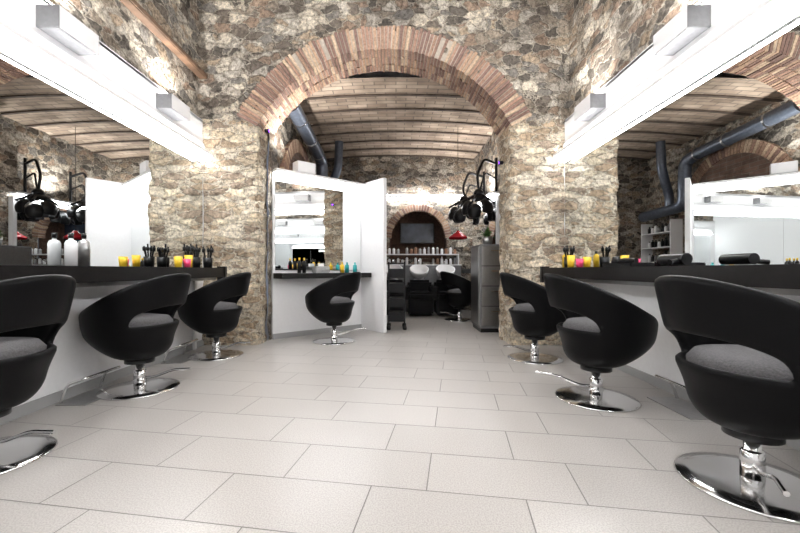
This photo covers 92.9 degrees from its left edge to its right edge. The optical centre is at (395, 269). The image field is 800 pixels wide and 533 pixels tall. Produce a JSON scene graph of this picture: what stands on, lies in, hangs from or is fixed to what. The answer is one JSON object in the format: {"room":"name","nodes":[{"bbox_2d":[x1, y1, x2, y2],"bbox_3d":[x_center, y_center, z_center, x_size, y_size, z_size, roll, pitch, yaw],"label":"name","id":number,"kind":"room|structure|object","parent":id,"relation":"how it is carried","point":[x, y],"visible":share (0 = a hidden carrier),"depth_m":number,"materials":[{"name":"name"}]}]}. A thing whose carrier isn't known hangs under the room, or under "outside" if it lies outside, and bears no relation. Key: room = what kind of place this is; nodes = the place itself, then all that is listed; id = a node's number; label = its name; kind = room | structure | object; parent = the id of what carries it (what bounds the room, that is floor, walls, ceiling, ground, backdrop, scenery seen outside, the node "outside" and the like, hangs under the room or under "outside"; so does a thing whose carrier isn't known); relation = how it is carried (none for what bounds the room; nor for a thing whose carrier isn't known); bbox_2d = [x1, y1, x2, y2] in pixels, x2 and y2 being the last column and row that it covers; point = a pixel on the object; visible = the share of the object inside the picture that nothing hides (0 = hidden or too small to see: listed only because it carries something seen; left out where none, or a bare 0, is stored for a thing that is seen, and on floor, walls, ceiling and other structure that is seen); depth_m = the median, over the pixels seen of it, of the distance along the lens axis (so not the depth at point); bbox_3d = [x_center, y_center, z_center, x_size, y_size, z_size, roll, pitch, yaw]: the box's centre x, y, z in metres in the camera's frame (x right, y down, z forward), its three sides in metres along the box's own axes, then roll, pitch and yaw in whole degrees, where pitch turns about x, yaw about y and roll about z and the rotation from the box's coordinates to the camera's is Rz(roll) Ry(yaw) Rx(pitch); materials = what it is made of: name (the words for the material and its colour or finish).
{"room":"salon","nodes":[
{"label":"salon","id":0,"kind":"room"},
{"bbox_2d":[0,0,203,407],"bbox_3d":[-2.435,-0.440,1.175,0.250,2.680,7.350,0,0,0],"label":"wall","id":1,"kind":"structure","parent":0,"point":[74,359],"depth_m":2.85,"materials":[{"name":"white paint"}]},
{"bbox_2d":[36,5,98,55],"bbox_3d":[-2.233,-1.630,2.600,0.150,0.140,0.330,0,0,0],"label":"box","id":2,"kind":"object","parent":1,"relation":"attached to","point":[55,21],"visible":1,"depth_m":2.53,"materials":[{"name":"grey paint"}]},
{"bbox_2d":[0,53,202,266],"bbox_3d":[-2.303,-0.645,1.107,0.014,1.230,6.815,0,0,0],"label":"wall mirror","id":3,"kind":"object","parent":1,"relation":"attached to","point":[68,164],"depth_m":2.80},
{"bbox_2d":[0,340,202,424],"bbox_3d":[-2.304,0.865,1.025,0.012,0.070,7.050,0,0,0],"label":"baseboard","id":4,"kind":"structure","parent":1,"relation":"attached to","point":[32,406],"depth_m":2.75,"materials":[{"name":"grey"}]},
{"bbox_2d":[0,10,203,163],"bbox_3d":[-2.295,-1.380,1.110,0.030,0.240,6.820,0,0,0],"label":"plate","id":5,"kind":"object","parent":1,"relation":"attached to","point":[5,50],"visible":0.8,"depth_m":2.79,"materials":[{"name":"white metal"}]},
{"bbox_2d":[0,19,213,157],"bbox_3d":[-2.235,-1.353,1.110,0.150,0.035,6.820,0,0,0],"label":"housing","id":6,"kind":"object","parent":5,"relation":"attached to","point":[4,26],"visible":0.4,"depth_m":2.67,"materials":[{"name":"white metal"}]},
{"bbox_2d":[0,29,210,160],"bbox_3d":[-2.215,-1.311,1.120,0.050,0.042,6.740,0,0,0],"label":"tube","id":7,"kind":"object","parent":6,"relation":"attached to","point":[6,39],"visible":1,"depth_m":2.70,"materials":[{"name":"white plastic"}]},
{"bbox_2d":[45,0,201,119],"bbox_3d":[-2.460,-1.775,1.075,0.300,0.030,7.150,0,0,0],"label":"ledge","id":8,"kind":"object","parent":1,"relation":"attached to","point":[50,3],"visible":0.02,"depth_m":3.27,"materials":[{"name":"white paint"}]},
{"bbox_2d":[156,93,189,120],"bbox_3d":[-2.233,-1.630,3.820,0.150,0.140,0.330,0,0,0],"label":"box","id":9,"kind":"object","parent":1,"relation":"attached to","point":[169,104],"visible":1,"depth_m":3.73,"materials":[{"name":"grey paint"}]},
{"bbox_2d":[48,0,200,115],"bbox_3d":[-2.361,-2.780,1.076,0.063,2.084,7.196,0,0,0],"label":"stone wall","id":10,"kind":"structure","parent":0,"point":[116,26],"depth_m":3.71,"materials":[{"name":"beige stone"}]},
{"bbox_2d":[119,0,206,78],"bbox_3d":[-2.310,-2.320,1.035,0.100,0.060,7.070,0,0,0],"label":"timber beam","id":11,"kind":"structure","parent":10,"relation":"attached to","point":[133,6],"depth_m":3.73,"materials":[{"name":"brown wood"}]},
{"bbox_2d":[193,257,200,267],"bbox_3d":[-2.120,-0.081,4.020,0.100,0.110,0.100,0,0,0],"label":"jar","id":12,"kind":"object","parent":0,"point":[197,260],"depth_m":3.99,"materials":[{"name":"black plastic"}]},
{"bbox_2d":[267,115,316,340],"bbox_3d":[-1.618,-0.977,6.707,0.052,3.790,3.824,0,0,0],"label":"wall","id":13,"kind":"structure","parent":0,"point":[277,142],"depth_m":5.02,"materials":[{"name":"stone"}]},
{"bbox_2d":[280,139,309,170],"bbox_3d":[-1.620,-0.610,6.350,0.100,3.020,2.240,0,0,0],"label":"brick arch","id":14,"kind":"object","parent":13,"relation":"attached to","point":[295,150],"visible":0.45,"depth_m":5.82,"materials":[{"name":"brown brick"}]},
{"bbox_2d":[197,0,570,345],"bbox_3d":[-0.140,-1.444,4.779,5.066,4.744,0.528,0,0,0],"label":"wall","id":15,"kind":"structure","parent":0,"point":[260,59],"depth_m":4.55,"materials":[{"name":"beige stone"}]},
{"bbox_2d":[340,70,427,78],"bbox_3d":[0.065,-2.875,7.210,3.970,0.050,4.380,0,0,0],"label":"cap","id":16,"kind":"object","parent":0,"point":[380,74],"depth_m":5.57,"materials":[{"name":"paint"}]},
{"bbox_2d":[300,77,492,159],"bbox_3d":[0.065,-2.522,6.825,3.570,0.136,3.550,0,0,0],"label":"ceiling","id":17,"kind":"structure","parent":0,"point":[387,116],"depth_m":6.44,"materials":[{"name":"wood"}]},
{"bbox_2d":[289,104,342,178],"bbox_3d":[-1.268,-1.765,6.688,0.492,1.437,3.232,0,0,0],"label":"air duct","id":18,"kind":"object","parent":17,"relation":"hanging from","point":[298,117],"visible":0.62,"depth_m":6.45,"materials":[{"name":"metal"}]},
{"bbox_2d":[449,230,466,239],"bbox_3d":[1.100,-1.545,6.750,0.330,1.990,0.330,0,0,0],"label":"pendant lamp","id":19,"kind":"object","parent":17,"relation":"hanging from","point":[457,235],"visible":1,"depth_m":6.66,"materials":[{"name":"red metal"}]},
{"bbox_2d":[0,310,799,532],"bbox_3d":[-0.145,0.950,3.300,5.130,0.100,12.200,0,0,0],"label":"floor","id":20,"kind":"structure","parent":0,"point":[430,426],"depth_m":1.85,"materials":[{"name":"tile"}]},
{"bbox_2d":[0,274,75,474],"bbox_3d":[-1.940,0.462,1.800,0.758,0.875,0.679,0,0,-1],"label":"salon chair","id":21,"kind":"object","parent":20,"relation":"on","point":[33,309],"visible":1,"depth_m":1.78,"materials":[{"name":"black leather"}]},
{"bbox_2d":[0,337,46,358],"bbox_3d":[-2.025,0.419,1.799,0.550,0.161,0.550,0,0,-1],"label":"seat cushion","id":22,"kind":"object","parent":21,"relation":"on","point":[10,347],"depth_m":1.83,"materials":[{"name":"grey fabric"}]},
{"bbox_2d":[55,365,120,405],"bbox_3d":[-2.160,0.810,2.720,0.200,0.180,0.400,0,0,0],"label":"footrest","id":23,"kind":"object","parent":20,"relation":"on","point":[89,397],"visible":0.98,"depth_m":2.61,"materials":[{"name":"metal"}]},
{"bbox_2d":[0,265,226,349],"bbox_3d":[-2.119,0.430,1.030,0.357,0.940,6.660,0,0,0],"label":"countertop","id":24,"kind":"structure","parent":20,"relation":"on","point":[85,276],"depth_m":2.61,"materials":[{"name":"laminate"}]},
{"bbox_2d":[64,233,77,265],"bbox_3d":[-2.240,-0.141,2.620,0.072,0.230,0.072,0,0,0],"label":"bottle","id":25,"kind":"object","parent":24,"relation":"on","point":[70,246],"visible":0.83,"depth_m":2.59,"materials":[{"name":"white plastic"}]},
{"bbox_2d":[78,233,89,265],"bbox_3d":[-2.250,-0.146,2.740,0.072,0.240,0.072,0,0,0],"label":"bottle","id":26,"kind":"object","parent":24,"relation":"on","point":[83,245],"visible":0.83,"depth_m":2.72,"materials":[{"name":"metal"}]},
{"bbox_2d":[174,256,182,266],"bbox_3d":[-2.040,-0.076,3.560,0.076,0.100,0.076,0,0,0],"label":"plastic cup","id":27,"kind":"object","parent":24,"relation":"on","point":[178,260],"visible":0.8,"depth_m":3.53,"materials":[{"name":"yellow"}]},
{"bbox_2d":[183,259,190,266],"bbox_3d":[-2.000,-0.066,3.640,0.068,0.080,0.068,0,0,0],"label":"plastic cup","id":28,"kind":"object","parent":24,"relation":"on","point":[187,262],"visible":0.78,"depth_m":3.62,"materials":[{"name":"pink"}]},
{"bbox_2d":[183,244,193,266],"bbox_3d":[-2.095,-0.145,3.841,0.111,0.237,0.117,0,0,0],"label":"brush holder","id":29,"kind":"object","parent":24,"relation":"on","point":[187,249],"visible":0.57,"depth_m":3.83,"materials":[{"name":"black plastic"}]},
{"bbox_2d":[184,255,192,266],"bbox_3d":[-2.040,-0.086,3.740,0.076,0.120,0.076,0,0,0],"label":"plastic cup","id":30,"kind":"object","parent":24,"relation":"on","point":[185,256],"visible":0.41,"depth_m":3.72,"materials":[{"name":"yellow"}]},
{"bbox_2d":[190,244,200,267],"bbox_3d":[-2.119,-0.151,4.023,0.099,0.251,0.114,0,0,28],"label":"brush holder","id":31,"kind":"object","parent":24,"relation":"on","point":[197,260],"visible":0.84,"depth_m":4.00,"materials":[{"name":"black plastic"}]},
{"bbox_2d":[202,246,213,267],"bbox_3d":[-2.060,-0.149,4.162,0.121,0.245,0.111,0,0,0],"label":"brush holder","id":32,"kind":"object","parent":24,"relation":"on","point":[207,261],"visible":1,"depth_m":4.12,"materials":[{"name":"black plastic"}]},
{"bbox_2d":[203,257,212,267],"bbox_3d":[-2.060,-0.081,4.160,0.100,0.110,0.100,0,0,0],"label":"jar","id":33,"kind":"object","parent":32,"relation":"on","point":[207,261],"depth_m":4.12,"materials":[{"name":"black plastic"}]},
{"bbox_2d":[78,273,191,400],"bbox_3d":[-1.918,0.462,2.880,0.763,0.875,0.679,0,0,0],"label":"salon chair","id":34,"kind":"object","parent":20,"relation":"on","point":[136,324],"visible":1,"depth_m":2.69,"materials":[{"name":"black leather"}]},
{"bbox_2d":[129,313,172,326],"bbox_3d":[-2.005,0.419,2.880,0.550,0.161,0.550,0,0,0],"label":"seat cushion","id":35,"kind":"object","parent":34,"relation":"on","point":[143,319],"depth_m":2.78,"materials":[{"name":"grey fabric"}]},
{"bbox_2d":[161,339,197,363],"bbox_3d":[-2.160,0.810,3.850,0.200,0.180,0.400,0,0,0],"label":"footrest","id":36,"kind":"object","parent":20,"relation":"on","point":[182,358],"visible":0.96,"depth_m":3.75,"materials":[{"name":"metal"}]},
{"bbox_2d":[178,272,250,361],"bbox_3d":[-1.875,0.462,4.000,0.750,0.875,0.679,0,0,0],"label":"salon chair","id":37,"kind":"object","parent":20,"relation":"on","point":[212,310],"visible":0.95,"depth_m":3.79,"materials":[{"name":"black leather"}]},
{"bbox_2d":[214,301,237,309],"bbox_3d":[-1.955,0.419,4.000,0.550,0.161,0.550,0,0,0],"label":"seat cushion","id":38,"kind":"object","parent":37,"relation":"on","point":[222,305],"depth_m":3.90,"materials":[{"name":"grey fabric"}]},
{"bbox_2d":[271,168,386,338],"bbox_3d":[-0.895,-0.210,5.228,1.460,2.220,0.640,0,0,-40],"label":"station","id":39,"kind":"object","parent":20,"relation":"on","point":[329,221],"visible":0.95,"depth_m":5.39,"materials":[{"name":"white paint"}]},
{"bbox_2d":[297,258,300,272],"bbox_3d":[-1.274,-0.061,5.010,0.050,0.200,0.050,0,0,0],"label":"bottle","id":40,"kind":"object","parent":39,"relation":"on","point":[299,261],"visible":1,"depth_m":5.00,"materials":[{"name":"black plastic"}]},
{"bbox_2d":[302,258,305,272],"bbox_3d":[-1.221,-0.061,5.056,0.050,0.200,0.050,0,0,0],"label":"bottle","id":41,"kind":"object","parent":39,"relation":"on","point":[304,261],"visible":1,"depth_m":5.04,"materials":[{"name":"black plastic"}]},
{"bbox_2d":[293,160,315,174],"bbox_3d":[-1.248,-1.377,5.164,0.260,0.145,0.160,0,0,-40],"label":"box","id":42,"kind":"object","parent":39,"relation":"on","point":[299,166],"visible":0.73,"depth_m":5.10,"materials":[{"name":"white"}]},
{"bbox_2d":[275,181,360,269],"bbox_3d":[-1.059,-0.580,5.383,1.350,1.160,0.012,0,0,-40],"label":"mirror","id":43,"kind":"object","parent":39,"relation":"attached to","point":[317,224],"depth_m":5.33,"materials":[{"name":"clear glass"}]},
{"bbox_2d":[272,168,365,189],"bbox_3d":[-1.035,-1.260,5.339,1.155,0.080,1.016,0,0,0],"label":"lamp","id":44,"kind":"object","parent":39,"relation":"attached to","point":[277,173],"depth_m":5.25,"materials":[{"name":"white"}]},
{"bbox_2d":[312,263,329,272],"bbox_3d":[-1.031,-0.026,5.218,0.220,0.130,0.120,0,0,-40],"label":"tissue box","id":45,"kind":"object","parent":39,"relation":"on","point":[320,268],"visible":1,"depth_m":5.17,"materials":[{"name":"plastic"}]},
{"bbox_2d":[273,273,370,278],"bbox_3d":[-0.976,0.075,5.269,1.390,0.070,0.267,0,0,-40],"label":"countertop","id":46,"kind":"structure","parent":39,"relation":"on","point":[275,275],"depth_m":4.95,"materials":[{"name":"laminate"}]},
{"bbox_2d":[340,262,343,272],"bbox_3d":[-0.767,-0.036,5.417,0.060,0.150,0.060,0,0,0],"label":"bottle","id":47,"kind":"object","parent":39,"relation":"on","point":[341,265],"visible":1,"depth_m":5.39,"materials":[{"name":"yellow plastic"}]},
{"bbox_2d":[345,262,348,272],"bbox_3d":[-0.710,-0.036,5.504,0.060,0.150,0.060,0,0,0],"label":"bottle","id":48,"kind":"object","parent":39,"relation":"on","point":[346,265],"visible":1,"depth_m":5.48,"materials":[{"name":"teal plastic"}]},
{"bbox_2d":[353,262,356,271],"bbox_3d":[-0.600,-0.036,5.545,0.060,0.150,0.060,0,0,0],"label":"bottle","id":49,"kind":"object","parent":39,"relation":"on","point":[354,265],"visible":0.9,"depth_m":5.52,"materials":[{"name":"teal plastic"}]},
{"bbox_2d":[305,272,365,344],"bbox_3d":[-0.775,0.462,4.798,0.730,0.875,0.679,0,0,21],"label":"salon chair","id":50,"kind":"object","parent":20,"relation":"on","point":[330,302],"visible":1,"depth_m":4.58,"materials":[{"name":"black leather"}]},
{"bbox_2d":[330,296,351,302],"bbox_3d":[-0.841,0.419,4.824,0.550,0.161,0.550,0,0,21],"label":"seat cushion","id":51,"kind":"object","parent":50,"relation":"on","point":[333,299],"depth_m":4.67,"materials":[{"name":"grey fabric"}]},
{"bbox_2d":[387,262,406,329],"bbox_3d":[0.010,0.390,5.850,0.308,1.020,0.368,0,0,0],"label":"trolley","id":52,"kind":"object","parent":20,"relation":"on","point":[393,316],"visible":0.97,"depth_m":5.71,"materials":[{"name":"black plastic"}]},
{"bbox_2d":[387,260,406,314],"bbox_3d":[-0.060,0.344,7.645,0.536,1.112,0.870,0,0,0],"label":"chair","id":53,"kind":"object","parent":20,"relation":"on","point":[392,266],"visible":0.41,"depth_m":7.30,"materials":[{"name":"black leather"}]},
{"bbox_2d":[387,264,402,278],"bbox_3d":[-0.060,0.056,7.885,0.400,0.190,0.400,0,28,0],"label":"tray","id":54,"kind":"object","parent":53,"relation":"on","point":[392,266],"depth_m":7.99,"materials":[{"name":"black plastic"}]},
{"bbox_2d":[406,260,434,314],"bbox_3d":[0.480,0.344,7.645,0.536,1.112,0.870,0,0,0],"label":"chair","id":55,"kind":"object","parent":20,"relation":"on","point":[420,292],"visible":1,"depth_m":7.33,"materials":[{"name":"black leather"}]},
{"bbox_2d":[410,264,428,278],"bbox_3d":[0.480,0.056,7.885,0.400,0.190,0.400,0,28,0],"label":"bowl","id":56,"kind":"object","parent":55,"relation":"on","point":[418,271],"depth_m":7.92,"materials":[{"name":"white ceramic"}]},
{"bbox_2d":[387,254,461,311],"bbox_3d":[0.525,0.275,8.320,1.770,1.250,0.300,0,0,0],"label":"shelf unit","id":57,"kind":"object","parent":20,"relation":"on","point":[432,276],"visible":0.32,"depth_m":8.18,"materials":[{"name":"grey paint"}]},
{"bbox_2d":[387,264,461,264],"bbox_3d":[0.525,-0.110,8.320,1.770,0.020,0.300,0,0,0],"label":"countertop","id":58,"kind":"structure","parent":57,"relation":"on","point":[387,264],"depth_m":8.17,"materials":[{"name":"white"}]},
{"bbox_2d":[433,260,457,314],"bbox_3d":[1.020,0.344,7.645,0.536,1.112,0.870,0,0,0],"label":"chair","id":59,"kind":"object","parent":20,"relation":"on","point":[441,304],"visible":0.56,"depth_m":7.33,"materials":[{"name":"black leather"}]},
{"bbox_2d":[436,264,454,277],"bbox_3d":[1.020,0.056,7.885,0.400,0.190,0.400,0,28,0],"label":"bowl","id":60,"kind":"object","parent":59,"relation":"on","point":[443,267],"depth_m":7.98,"materials":[{"name":"white ceramic"}]},
{"bbox_2d":[440,271,470,321],"bbox_3d":[1.120,0.462,6.844,0.760,0.875,0.677,0,0,-18],"label":"salon chair","id":61,"kind":"object","parent":20,"relation":"on","point":[458,295],"visible":0.86,"depth_m":6.63,"materials":[{"name":"black leather"}]},
{"bbox_2d":[447,289,460,292],"bbox_3d":[1.202,0.419,6.870,0.550,0.161,0.550,0,0,-18],"label":"seat cushion","id":62,"kind":"object","parent":61,"relation":"on","point":[449,290],"depth_m":6.71,"materials":[{"name":"grey fabric"}]},
{"bbox_2d":[471,244,500,332],"bbox_3d":[1.424,0.265,5.735,0.472,1.270,0.630,0,0,0],"label":"storage cabinet","id":63,"kind":"object","parent":20,"relation":"on","point":[485,263],"visible":0.68,"depth_m":5.44,"materials":[{"name":"grey metal"}]},
{"bbox_2d":[478,227,493,243],"bbox_3d":[1.373,-0.507,5.648,0.345,0.272,0.273,0,0,-37],"label":"potted plant","id":64,"kind":"object","parent":63,"relation":"on","point":[487,239],"visible":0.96,"depth_m":5.60,"materials":[{"name":"green plant"}]},
{"bbox_2d":[500,272,565,364],"bbox_3d":[1.405,0.462,3.860,0.730,0.875,0.677,0,0,0],"label":"salon chair","id":65,"kind":"object","parent":20,"relation":"on","point":[533,317],"visible":0.88,"depth_m":3.66,"materials":[{"name":"black leather"}]},
{"bbox_2d":[513,303,534,311],"bbox_3d":[1.475,0.419,3.860,0.550,0.161,0.550,0,0,0],"label":"seat cushion","id":66,"kind":"object","parent":65,"relation":"on","point":[519,307],"depth_m":3.73,"materials":[{"name":"grey fabric"}]},
{"bbox_2d":[535,273,657,412],"bbox_3d":[1.380,0.462,2.661,0.758,0.875,0.679,0,0,3],"label":"salon chair","id":67,"kind":"object","parent":20,"relation":"on","point":[602,331],"visible":1,"depth_m":2.45,"materials":[{"name":"black leather"}]},
{"bbox_2d":[563,317,599,331],"bbox_3d":[1.465,0.419,2.657,0.550,0.161,0.550,0,0,3],"label":"seat cushion","id":68,"kind":"object","parent":67,"relation":"on","point":[573,324],"depth_m":2.55,"materials":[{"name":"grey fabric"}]},
{"bbox_2d":[540,264,799,295],"bbox_3d":[1.829,0.430,1.030,0.357,0.940,6.660,0,0,0],"label":"countertop","id":69,"kind":"structure","parent":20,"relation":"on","point":[781,279],"depth_m":2.04,"materials":[{"name":"laminate"}]},
{"bbox_2d":[562,252,566,267],"bbox_3d":[1.840,-0.116,4.130,0.060,0.180,0.060,0,0,0],"label":"bottle","id":70,"kind":"object","parent":69,"relation":"on","point":[563,256],"visible":0.34,"depth_m":4.12,"materials":[{"name":"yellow plastic"}]},
{"bbox_2d":[563,245,574,266],"bbox_3d":[1.815,-0.142,3.995,0.113,0.232,0.110,0,0,0],"label":"brush holder","id":71,"kind":"object","parent":69,"relation":"on","point":[572,250],"visible":0.59,"depth_m":3.97,"materials":[{"name":"black plastic"}]},
{"bbox_2d":[564,257,567,266],"bbox_3d":[1.820,-0.081,4.000,0.100,0.110,0.100,0,0,0],"label":"jar","id":72,"kind":"object","parent":71,"relation":"on","point":[565,258],"depth_m":3.98,"materials":[{"name":"black plastic"}]},
{"bbox_2d":[567,255,574,266],"bbox_3d":[1.740,-0.086,3.780,0.076,0.120,0.076,0,0,0],"label":"plastic cup","id":73,"kind":"object","parent":69,"relation":"on","point":[570,258],"visible":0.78,"depth_m":3.75,"materials":[{"name":"yellow plastic"}]},
{"bbox_2d":[576,259,583,266],"bbox_3d":[1.740,-0.066,3.600,0.072,0.080,0.072,0,0,0],"label":"plastic cup","id":74,"kind":"object","parent":69,"relation":"on","point":[579,262],"visible":0.79,"depth_m":3.57,"materials":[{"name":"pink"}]},
{"bbox_2d":[583,257,590,266],"bbox_3d":[1.840,-0.076,3.660,0.076,0.100,0.076,0,0,0],"label":"plastic cup","id":75,"kind":"object","parent":69,"relation":"on","point":[587,260],"visible":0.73,"depth_m":3.63,"materials":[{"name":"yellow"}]},
{"bbox_2d":[602,256,654,266],"bbox_3d":[1.820,-0.071,3.000,0.180,0.090,0.400,0,0,0],"label":"tray","id":76,"kind":"object","parent":69,"relation":"on","point":[616,261],"visible":0.97,"depth_m":2.93,"materials":[{"name":"black plastic"}]},
{"bbox_2d":[602,262,654,266],"bbox_3d":[1.820,-0.041,3.000,0.180,0.030,0.400,0,0,0],"label":"tray","id":77,"kind":"object","parent":76,"relation":"on","point":[613,264],"depth_m":2.85,"materials":[{"name":"black plastic"}]},
{"bbox_2d":[657,253,692,264],"bbox_3d":[1.765,-0.069,2.458,0.142,0.073,0.225,0,0,0],"label":"hair dryer","id":78,"kind":"object","parent":69,"relation":"on","point":[680,258],"visible":1,"depth_m":2.37,"materials":[{"name":"black plastic"}]},
{"bbox_2d":[647,374,708,419],"bbox_3d":[1.870,0.810,2.480,0.200,0.180,0.400,0,0,0],"label":"footrest","id":79,"kind":"object","parent":20,"relation":"on","point":[675,404],"visible":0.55,"depth_m":2.49,"materials":[{"name":"metal"}]},
{"bbox_2d":[654,275,799,523],"bbox_3d":[1.508,0.462,1.595,0.703,0.875,0.688,0,0,0],"label":"salon chair","id":80,"kind":"object","parent":20,"relation":"on","point":[738,361],"visible":1,"depth_m":1.48,"materials":[{"name":"black leather"}]},
{"bbox_2d":[686,344,793,380],"bbox_3d":[1.565,0.419,1.600,0.550,0.161,0.550,0,0,0],"label":"seat cushion","id":81,"kind":"object","parent":80,"relation":"on","point":[736,362],"depth_m":1.50,"materials":[{"name":"grey fabric"}]},
{"bbox_2d":[327,156,474,309],"bbox_3d":[0.065,-0.974,8.793,3.592,3.770,0.615,0,0,0],"label":"wall","id":82,"kind":"structure","parent":0,"point":[405,175],"depth_m":8.50,"materials":[{"name":"stone"}]},
{"bbox_2d":[400,223,433,243],"bbox_3d":[0.500,-0.860,8.977,0.800,0.480,0.165,0,0,0],"label":"television","id":83,"kind":"object","parent":82,"relation":"attached to","point":[410,233],"visible":1,"depth_m":8.89,"materials":[{"name":"black plastic"}]},
{"bbox_2d":[387,259,448,261],"bbox_3d":[0.500,-0.215,8.775,1.400,0.070,0.550,0,0,0],"label":"sill","id":84,"kind":"structure","parent":82,"relation":"attached to","point":[422,260],"depth_m":8.50,"materials":[{"name":"paint"}]},
{"bbox_2d":[387,205,450,237],"bbox_3d":[0.501,-1.095,8.555,1.494,0.736,0.180,0,0,0],"label":"arch","id":85,"kind":"object","parent":82,"relation":"attached to","point":[423,207],"visible":0.86,"depth_m":8.47,"materials":[{"name":"brick"}]},
{"bbox_2d":[387,195,462,199],"bbox_3d":[0.650,-1.607,8.430,1.800,0.105,0.140,0,0,0],"label":"wall light","id":86,"kind":"object","parent":82,"relation":"attached to","point":[389,197],"visible":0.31,"depth_m":8.38,"materials":[{"name":"white"}]},
{"bbox_2d":[444,237,445,258],"bbox_3d":[1.180,-0.800,8.825,0.080,1.600,0.450,0,0,0],"label":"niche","id":87,"kind":"object","parent":82,"relation":"attached to","point":[444,237],"visible":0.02,"depth_m":8.93,"materials":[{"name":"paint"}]},
{"bbox_2d":[387,205,450,237],"bbox_3d":[0.500,-1.085,8.561,1.460,0.730,0.154,0,0,0],"label":"mortar","id":88,"kind":"object","parent":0,"point":[415,205],"depth_m":8.48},
{"bbox_2d":[474,130,499,203],"bbox_3d":[1.751,-0.973,6.799,0.048,3.787,3.638,0,0,0],"label":"wall","id":89,"kind":"structure","parent":0,"point":[491,150],"depth_m":7.12,"materials":[{"name":"stone"}]},
{"bbox_2d":[462,192,500,272],"bbox_3d":[1.590,-0.190,7.200,0.320,2.180,2.000,0,0,0],"label":"mirror panel","id":90,"kind":"object","parent":89,"relation":"attached to","point":[493,226],"visible":0.23,"depth_m":6.80,"materials":[{"name":"white paint"}]},
{"bbox_2d":[448,172,484,224],"bbox_3d":[1.313,-1.384,7.260,0.566,1.032,0.642,0,0,36],"label":"dryer","id":91,"kind":"object","parent":90,"relation":"attached to","point":[455,213],"visible":0.64,"depth_m":7.20,"materials":[{"name":"black plastic"}]},
{"bbox_2d":[462,269,470,272],"bbox_3d":[1.580,0.020,7.200,0.300,0.080,2.000,0,0,0],"label":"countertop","id":92,"kind":"structure","parent":90,"relation":"on","point":[463,270],"depth_m":7.71,"materials":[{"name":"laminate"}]},
{"bbox_2d":[461,158,496,220],"bbox_3d":[1.371,-1.361,6.333,0.533,1.077,0.546,0,0,27],"label":"dryer","id":93,"kind":"object","parent":90,"relation":"attached to","point":[472,211],"visible":0.99,"depth_m":6.25,"materials":[{"name":"black plastic"}]},
{"bbox_2d":[472,200,495,246],"bbox_3d":[1.644,-0.625,7.200,0.012,1.050,1.900,0,0,0],"label":"mirror","id":94,"kind":"object","parent":90,"relation":"attached to","point":[483,224],"depth_m":7.20,"materials":[{"name":"clear glass"}]},
{"bbox_2d":[476,192,499,206],"bbox_3d":[1.630,-1.245,7.200,0.200,0.070,2.000,0,0,0],"label":"lamp","id":95,"kind":"object","parent":90,"relation":"attached to","point":[493,195],"depth_m":6.29,"materials":[{"name":"white"}]},
{"bbox_2d":[568,0,699,116],"bbox_3d":[2.071,-2.781,1.077,0.070,2.089,7.182,0,0,0],"label":"stone wall","id":96,"kind":"structure","parent":0,"point":[604,36],"depth_m":3.73,"materials":[{"name":"beige stone"}]},
{"bbox_2d":[564,0,799,384],"bbox_3d":[2.145,-0.440,1.175,0.250,2.680,7.350,0,0,0],"label":"wall","id":97,"kind":"structure","parent":0,"point":[659,359],"depth_m":3.02,"materials":[{"name":"white paint"}]},
{"bbox_2d":[574,93,605,120],"bbox_3d":[1.943,-1.630,3.820,0.150,0.140,0.330,0,0,0],"label":"box","id":98,"kind":"object","parent":97,"relation":"attached to","point":[593,104],"visible":1,"depth_m":3.72,"materials":[{"name":"grey paint"}]},
{"bbox_2d":[565,0,703,120],"bbox_3d":[2.170,-1.775,1.075,0.300,0.030,7.150,0,0,0],"label":"ledge","id":99,"kind":"object","parent":97,"relation":"attached to","point":[698,3],"visible":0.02,"depth_m":3.35,"materials":[{"name":"white paint"}]},
{"bbox_2d":[563,0,799,163],"bbox_3d":[2.005,-1.380,1.110,0.030,0.240,6.820,0,0,0],"label":"plate","id":100,"kind":"object","parent":97,"relation":"attached to","point":[793,13],"visible":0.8,"depth_m":2.52,"materials":[{"name":"white"}]},
{"bbox_2d":[553,0,779,157],"bbox_3d":[1.945,-1.353,1.110,0.150,0.035,6.820,0,0,0],"label":"housing","id":101,"kind":"object","parent":100,"relation":"attached to","point":[765,5],"visible":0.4,"depth_m":2.47,"materials":[{"name":"white metal"}]},
{"bbox_2d":[557,0,799,160],"bbox_3d":[1.925,-1.311,1.120,0.050,0.042,6.740,0,0,0],"label":"tube","id":102,"kind":"object","parent":101,"relation":"attached to","point":[782,6],"visible":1,"depth_m":2.40,"materials":[{"name":"white plastic"}]},
{"bbox_2d":[653,5,710,55],"bbox_3d":[1.943,-1.630,2.600,0.150,0.140,0.330,0,0,0],"label":"box","id":103,"kind":"object","parent":97,"relation":"attached to","point":[691,21],"visible":1,"depth_m":2.53,"materials":[{"name":"grey paint"}]},
{"bbox_2d":[616,365,799,450],"bbox_3d":[2.014,0.865,1.025,0.012,0.070,7.050,0,0,0],"label":"baseboard","id":104,"kind":"structure","parent":97,"relation":"attached to","point":[682,393],"depth_m":2.88,"materials":[{"name":"grey"}]},
{"bbox_2d":[565,17,799,266],"bbox_3d":[2.013,-0.645,1.107,0.014,1.230,6.815,0,0,0],"label":"wall mirror","id":105,"kind":"object","parent":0,"point":[711,173],"depth_m":2.44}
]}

